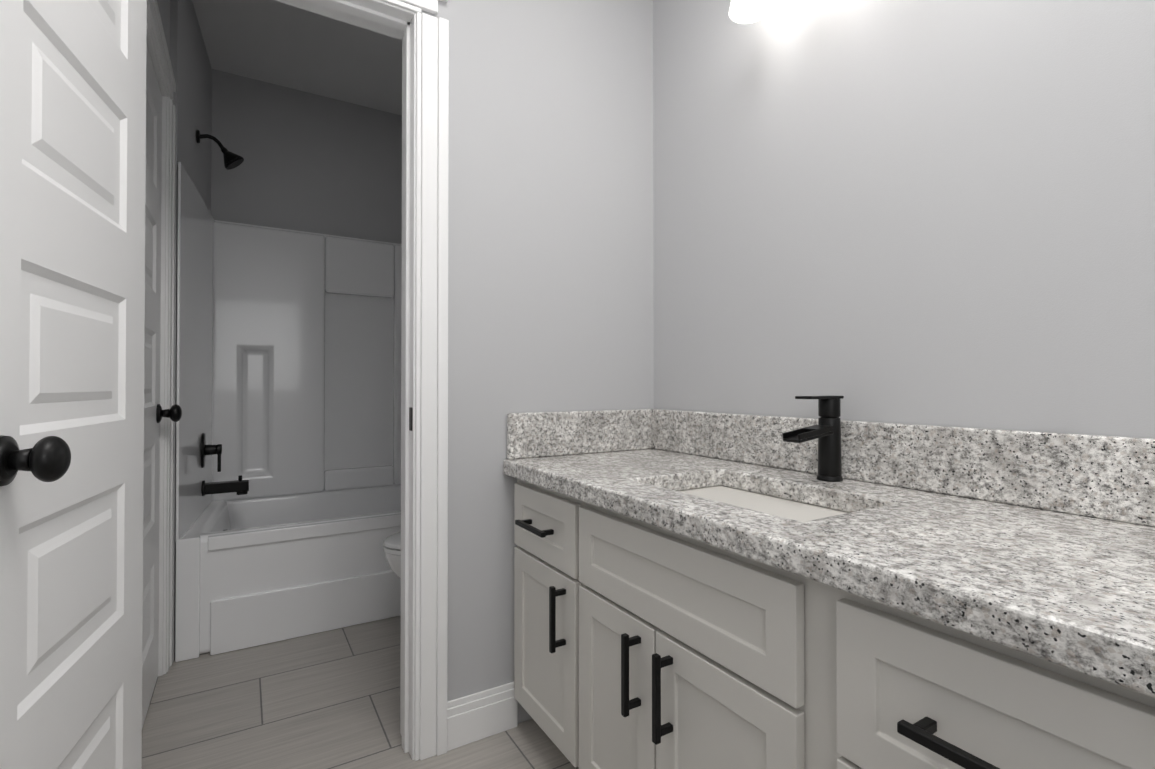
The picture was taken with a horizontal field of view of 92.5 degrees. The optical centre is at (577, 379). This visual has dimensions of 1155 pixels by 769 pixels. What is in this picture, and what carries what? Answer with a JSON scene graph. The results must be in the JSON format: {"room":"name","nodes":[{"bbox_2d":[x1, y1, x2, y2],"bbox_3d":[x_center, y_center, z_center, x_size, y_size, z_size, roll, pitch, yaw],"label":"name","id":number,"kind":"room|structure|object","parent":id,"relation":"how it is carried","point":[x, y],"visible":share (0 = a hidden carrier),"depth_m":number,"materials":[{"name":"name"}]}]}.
{"room":"bathroom","nodes":[
{"label":"bathroom","id":0,"kind":"room"},
{"bbox_2d":[157,0,169,55],"bbox_3d":[-1.671,-0.284,2.174,0.120,2.720,1.742,0,-1,-31],"label":"wall","id":1,"kind":"structure","parent":0,"point":[162,5],"depth_m":2.02,"materials":[{"name":"grey paint"}]},
{"bbox_2d":[146,0,175,676],"bbox_3d":[-1.385,-0.031,1.718,0.142,2.205,0.824,0,-1,-31],"label":"door frame","id":2,"kind":"structure","parent":1,"relation":"attached to","point":[155,27],"depth_m":2.02,"materials":[{"name":"white wood"}]},
{"bbox_2d":[142,42,181,727],"bbox_3d":[-1.368,0.014,1.729,0.177,2.095,0.630,0,-1,-31],"label":"door","id":3,"kind":"structure","parent":1,"relation":"in","point":[154,413],"depth_m":1.85,"materials":[{"name":"white wood"}]},
{"bbox_2d":[170,0,211,661],"bbox_3d":[-1.741,-0.282,2.501,0.096,2.720,0.870,0,-1,-31],"label":"wall","id":4,"kind":"structure","parent":0,"point":[192,73],"depth_m":2.33,"materials":[{"name":"grey paint"}]},
{"bbox_2d":[192,0,401,114],"bbox_3d":[-0.364,-1.676,1.457,1.924,0.050,4.340,0,-1,-31],"label":"ceiling","id":5,"kind":"structure","parent":0,"point":[280,44],"depth_m":2.76,"materials":[{"name":"white paint"}]},
{"bbox_2d":[211,69,401,243],"bbox_3d":[-1.437,-0.275,3.262,1.644,2.720,0.120,0,-1,-31],"label":"wall","id":6,"kind":"structure","parent":0,"point":[314,163],"depth_m":3.13,"materials":[{"name":"grey paint"}]},
{"bbox_2d":[142,616,578,768],"bbox_3d":[-0.364,1.094,1.433,1.924,0.050,4.340,0,-1,-31],"label":"floor","id":7,"kind":"structure","parent":0,"point":[330,699],"depth_m":1.76,"materials":[{"name":"tile"}]},
{"bbox_2d":[175,130,401,661],"bbox_3d":[-1.115,-0.025,2.865,1.493,2.214,0.882,0,-1,-31],"label":"shower","id":8,"kind":"object","parent":7,"relation":"on","point":[288,459],"visible":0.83,"depth_m":2.87,"materials":[{"name":"white"}]},
{"bbox_2d":[183,484,400,653],"bbox_3d":[-1.118,0.849,2.865,1.490,0.465,0.866,0,-1,-31],"label":"tub","id":9,"kind":"object","parent":8,"relation":"in","point":[262,568],"depth_m":2.35,"materials":[{"name":"white"}]},
{"bbox_2d":[383,531,400,578],"bbox_3d":[-0.418,0.670,2.374,0.802,0.815,0.430,0,-1,-31],"label":"toilet","id":10,"kind":"object","parent":7,"relation":"on","point":[392,547],"visible":0.1,"depth_m":2.14,"materials":[{"name":"white ceramic"}]},
{"bbox_2d":[504,471,1154,768],"bbox_3d":[0.507,0.676,1.029,0.608,0.780,1.902,0,-1,-31],"label":"bathroom vanity","id":11,"kind":"object","parent":7,"relation":"on","point":[828,588],"depth_m":0.89,"materials":[{"name":"grey paint"}]},
{"bbox_2d":[504,447,1154,686],"bbox_3d":[0.520,0.262,1.029,0.590,0.046,1.922,0,-1,-31],"label":"countertop","id":12,"kind":"structure","parent":11,"relation":"on","point":[1082,587],"depth_m":0.81,"materials":[{"name":"grey stone"}]},
{"bbox_2d":[680,479,847,518],"bbox_3d":[0.384,0.363,1.217,0.345,0.177,0.525,0,-1,-31],"label":"sink","id":13,"kind":"object","parent":12,"relation":"in","point":[754,496],"depth_m":1.33,"materials":[{"name":"white ceramic"}]},
{"bbox_2d":[780,395,851,482],"bbox_3d":[0.559,0.140,1.304,0.173,0.203,0.060,0,-1,-31],"label":"faucet","id":14,"kind":"object","parent":12,"relation":"on","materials":[{"name":"black metal"}]},
{"bbox_2d":[421,0,653,723],"bbox_3d":[-0.122,-0.287,1.854,0.848,2.720,0.140,0,-1,-31],"label":"wall","id":15,"kind":"structure","parent":0,"point":[550,231],"depth_m":1.75,"materials":[{"name":"grey paint"}]},
{"bbox_2d":[447,682,517,750],"bbox_3d":[-0.138,0.998,1.060,1.684,0.136,3.226,0,-1,-31],"label":"baseboard","id":16,"kind":"structure","parent":15,"relation":"attached to","point":[474,717],"depth_m":1.65,"materials":[{"name":"white wood"}]},
{"bbox_2d":[507,409,651,458],"bbox_3d":[0.025,0.175,1.841,0.557,0.142,0.021,0,-1,-31],"label":"backsplash","id":17,"kind":"structure","parent":15,"relation":"attached to","point":[529,435],"depth_m":1.81,"materials":[{"name":"grey stone"}]},
{"bbox_2d":[653,0,1154,438],"bbox_3d":[0.408,-0.287,1.911,0.120,2.720,4.340,0,-1,-31],"label":"wall","id":18,"kind":"structure","parent":0,"point":[931,212],"depth_m":1.24,"materials":[{"name":"grey paint"}]},
{"bbox_2d":[729,0,771,23],"bbox_3d":[0.585,-1.091,1.342,0.169,0.195,0.570,0,-1,-31],"label":"lamp","id":19,"kind":"object","parent":18,"relation":"attached to","point":[745,11],"visible":1,"depth_m":1.49,"materials":[{"name":"white glass"}]},
{"bbox_2d":[652,409,1154,526],"bbox_3d":[0.763,0.169,1.177,0.021,0.142,1.922,0,-1,-31],"label":"backsplash","id":20,"kind":"structure","parent":18,"relation":"attached to","point":[1105,477],"depth_m":1.11,"materials":[{"name":"grey stone"}]},
{"bbox_3d":[-0.772,-1.355,1.471,0.670,0.592,0.140,0,-1,-31],"label":"wall","id":21,"kind":"structure","parent":0,"visible":0},
{"bbox_2d":[0,0,146,768],"bbox_3d":[-0.897,0.007,0.930,0.190,2.095,0.626,0,-1,-31],"label":"door","id":22,"kind":"structure","parent":21,"relation":"in","point":[72,178],"depth_m":0.93,"materials":[{"name":"white wood"}]},
{"bbox_2d":[275,0,448,760],"bbox_3d":[-0.767,-0.033,1.451,0.824,2.205,0.162,0,-1,-31],"label":"door frame","id":23,"kind":"structure","parent":21,"relation":"attached to","point":[431,409],"depth_m":1.58,"materials":[{"name":"white wood"}]}
]}

